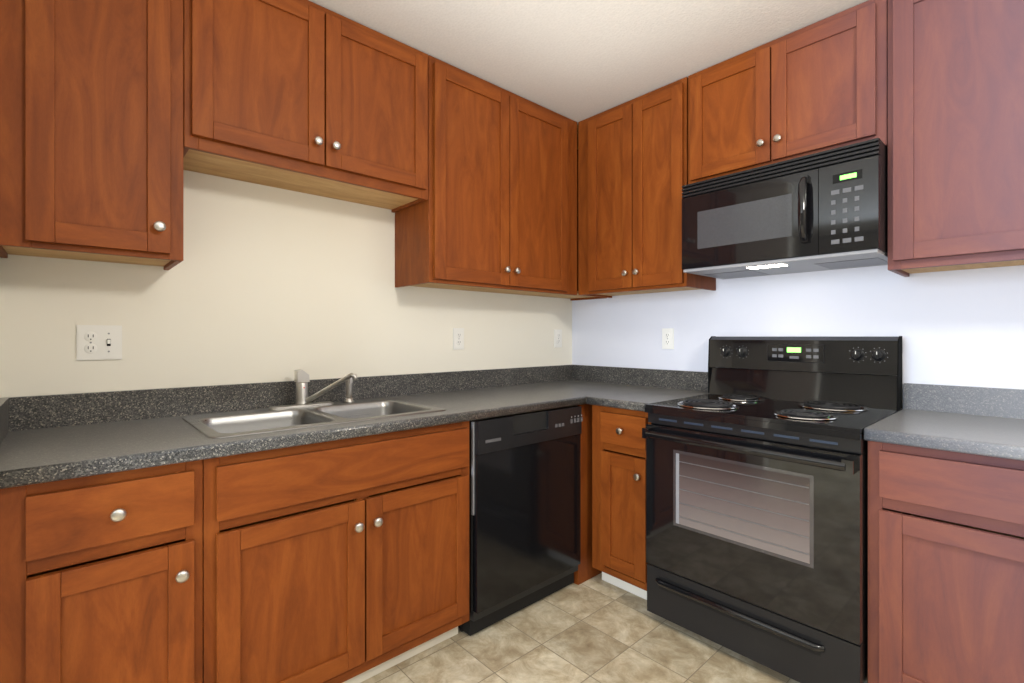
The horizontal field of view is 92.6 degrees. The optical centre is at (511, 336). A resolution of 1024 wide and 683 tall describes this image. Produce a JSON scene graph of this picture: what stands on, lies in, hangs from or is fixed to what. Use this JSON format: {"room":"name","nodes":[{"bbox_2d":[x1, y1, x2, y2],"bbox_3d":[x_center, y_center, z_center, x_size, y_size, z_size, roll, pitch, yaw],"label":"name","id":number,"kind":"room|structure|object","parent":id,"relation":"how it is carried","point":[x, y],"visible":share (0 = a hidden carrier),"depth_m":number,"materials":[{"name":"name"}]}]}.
{"room":"kitchen","nodes":[
{"label":"kitchen","id":0,"kind":"room"},
{"bbox_2d":[0,170,571,397],"bbox_3d":[-1.565,-0.018,1.543,5.200,2.440,0.120,0,0,-42],"label":"wall","id":1,"kind":"structure","parent":0,"point":[259,283],"depth_m":1.96,"materials":[{"name":"beige paint"}]},
{"bbox_2d":[0,0,182,269],"bbox_3d":[-1.271,-0.737,1.487,0.420,0.996,0.355,0,0,-42],"label":"upper cabinet","id":2,"kind":"object","parent":1,"relation":"attached to","point":[91,130],"visible":1,"depth_m":1.39,"materials":[{"name":"brown wood"}]},
{"bbox_2d":[76,325,121,359],"bbox_3d":[-1.370,0.019,1.626,0.116,0.115,0.018,0,0,-42],"label":"outlet","id":3,"kind":"object","parent":1,"relation":"attached to","point":[98,342],"visible":1,"depth_m":1.62,"materials":[{"name":"white plastic"}]},
{"bbox_2d":[183,0,427,212],"bbox_3d":[-0.782,-0.916,1.932,0.898,0.636,0.355,0,0,-42],"label":"upper cabinet","id":4,"kind":"object","parent":1,"relation":"attached to","point":[307,96],"visible":0.94,"depth_m":1.78,"materials":[{"name":"brown wood"}]},
{"bbox_2d":[453,328,463,349],"bbox_3d":[-0.285,0.011,2.618,0.070,0.115,0.009,0,0,-42],"label":"electrical outlet","id":5,"kind":"object","parent":1,"relation":"attached to","point":[458,338],"visible":1,"depth_m":2.61,"materials":[{"name":"white plastic"}]},
{"bbox_2d":[395,55,582,298],"bbox_3d":[-0.089,-0.737,2.583,0.999,0.996,0.325,0,0,-42],"label":"upper cabinet","id":6,"kind":"object","parent":1,"relation":"attached to","point":[496,211],"depth_m":2.37,"materials":[{"name":"brown wood"}]},
{"bbox_2d":[554,329,561,347],"bbox_3d":[0.297,0.011,3.147,0.070,0.115,0.009,0,0,-42],"label":"electrical outlet","id":7,"kind":"object","parent":1,"relation":"attached to","point":[557,338],"visible":1,"depth_m":3.14,"materials":[{"name":"white plastic"}]},
{"bbox_2d":[570,296,603,300],"bbox_3d":[0.394,-0.737,3.021,0.305,0.996,0.325,0,0,-42],"label":"upper cabinet","id":8,"kind":"object","parent":1,"relation":"attached to","point":[584,297],"depth_m":3.11,"materials":[{"name":"brown wood"}]},
{"bbox_2d":[361,573,799,682],"bbox_3d":[-0.079,1.232,-0.092,5.440,0.060,4.540,0,0,-42],"label":"floor","id":9,"kind":"structure","parent":0,"point":[597,629],"depth_m":1.86,"materials":[{"name":"tile"}]},
{"bbox_2d":[0,460,202,682],"bbox_3d":[-1.172,0.763,1.378,0.420,0.876,0.650,0,0,-42],"label":"base cabinet","id":10,"kind":"object","parent":9,"relation":"on","point":[101,578],"visible":0.92,"depth_m":1.17,"materials":[{"name":"brown wood"}]},
{"bbox_2d":[203,421,468,682],"bbox_3d":[-0.683,0.763,1.823,0.898,0.876,0.650,0,0,-42],"label":"base cabinet","id":11,"kind":"object","parent":9,"relation":"on","point":[342,561],"visible":0.9,"depth_m":1.55,"materials":[{"name":"brown wood"}]},
{"bbox_2d":[0,365,708,488],"bbox_3d":[-0.245,0.255,2.000,2.628,0.140,0.977,0,0,-42],"label":"countertop","id":12,"kind":"structure","parent":11,"relation":"on","point":[48,438],"depth_m":1.71,"materials":[{"name":"laminate"}]},
{"bbox_2d":[268,369,357,409],"bbox_3d":[-0.756,0.206,1.938,0.343,0.150,0.215,0,0,-42],"label":"faucet","id":13,"kind":"object","parent":12,"relation":"on","point":[302,380],"visible":1,"depth_m":1.95,"materials":[{"name":"silver metal"}]},
{"bbox_2d":[182,398,445,437],"bbox_3d":[-0.707,0.369,1.814,0.804,0.175,0.492,0,0,-42],"label":"sink","id":14,"kind":"object","parent":12,"relation":"in","point":[230,424],"visible":0.38,"depth_m":1.83,"materials":[{"name":"silver metal"}]},
{"bbox_2d":[458,405,582,635],"bbox_3d":[-0.103,0.766,2.342,0.642,0.870,0.606,0,0,-42],"label":"dishwasher","id":15,"kind":"object","parent":9,"relation":"on","point":[524,510],"visible":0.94,"depth_m":2.08,"materials":[{"name":"black metal"}]},
{"bbox_2d":[574,404,601,584],"bbox_3d":[0.359,0.763,2.804,0.648,0.876,0.598,0,0,-42],"label":"cabinet filler","id":16,"kind":"object","parent":9,"relation":"on","point":[585,571],"visible":0.07,"depth_m":2.41,"materials":[{"name":"brown wood"}]},
{"bbox_2d":[592,405,650,599],"bbox_3d":[0.702,0.763,2.429,0.650,0.876,0.331,0,0,-42],"label":"base cabinet","id":17,"kind":"object","parent":9,"relation":"on","point":[618,500],"visible":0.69,"depth_m":2.24,"materials":[{"name":"brown wood"}]},
{"bbox_2d":[642,336,901,682],"bbox_3d":[1.038,0.600,1.989,0.687,1.204,0.759,0,0,-42],"label":"range","id":18,"kind":"object","parent":9,"relation":"on","point":[757,503],"visible":1,"depth_m":1.79,"materials":[{"name":"black metal"}]},
{"bbox_2d":[868,441,1023,682],"bbox_3d":[1.591,0.763,1.450,0.650,0.876,0.775,0,0,-42],"label":"base cabinet","id":19,"kind":"object","parent":9,"relation":"on","point":[945,566],"visible":0.75,"depth_m":1.41,"materials":[{"name":"brown wood"}]},
{"bbox_2d":[864,383,1023,460],"bbox_3d":[1.602,0.255,1.447,0.638,0.140,0.796,0,0,-42],"label":"countertop","id":20,"kind":"structure","parent":19,"relation":"on","point":[985,421],"depth_m":1.63,"materials":[{"name":"laminate"}]},
{"bbox_2d":[309,0,867,124],"bbox_3d":[-0.079,-1.268,-0.092,5.440,0.060,4.540,0,0,-42],"label":"ceiling","id":21,"kind":"structure","parent":0,"point":[577,61],"depth_m":2.01,"materials":[{"name":"white paint"}]},
{"bbox_2d":[572,265,1023,408],"bbox_3d":[1.849,-0.018,1.741,0.120,2.440,4.420,0,0,-42],"label":"wall","id":22,"kind":"structure","parent":0,"point":[965,327],"depth_m":2.11,"materials":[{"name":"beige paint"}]},
{"bbox_2d":[578,77,715,297],"bbox_3d":[0.698,-0.737,2.652,0.355,0.996,0.666,0,0,-42],"label":"upper cabinet","id":23,"kind":"object","parent":22,"relation":"attached to","point":[632,167],"visible":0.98,"depth_m":2.51,"materials":[{"name":"brown wood"}]},
{"bbox_2d":[662,328,673,348],"bbox_3d":[0.868,0.011,2.723,0.009,0.115,0.070,0,0,-42],"label":"electrical outlet","id":24,"kind":"object","parent":22,"relation":"attached to","point":[667,338],"visible":1,"depth_m":2.72,"materials":[{"name":"white plastic"}]},
{"bbox_2d":[688,0,887,183],"bbox_3d":[1.182,-0.962,2.119,0.355,0.546,0.759,0,0,-42],"label":"upper cabinet","id":25,"kind":"object","parent":22,"relation":"attached to","point":[819,86],"visible":0.83,"depth_m":1.96,"materials":[{"name":"brown wood"}]},
{"bbox_2d":[682,138,887,278],"bbox_3d":[1.147,-0.490,2.071,0.467,0.397,0.728,0,0,-42],"label":"over-the-range microwave","id":26,"kind":"object","parent":25,"relation":"attached to","point":[824,210],"visible":0.98,"depth_m":1.90,"materials":[{"name":"black plastic"},{"name":"black glass"},{"name":"grey metal"}]},
{"bbox_2d":[888,0,1023,276],"bbox_3d":[1.700,-0.737,1.550,0.355,0.996,0.777,0,0,-42],"label":"upper cabinet","id":27,"kind":"object","parent":22,"relation":"attached to","point":[955,134],"visible":1,"depth_m":1.61,"materials":[{"name":"brown wood"}]}
]}

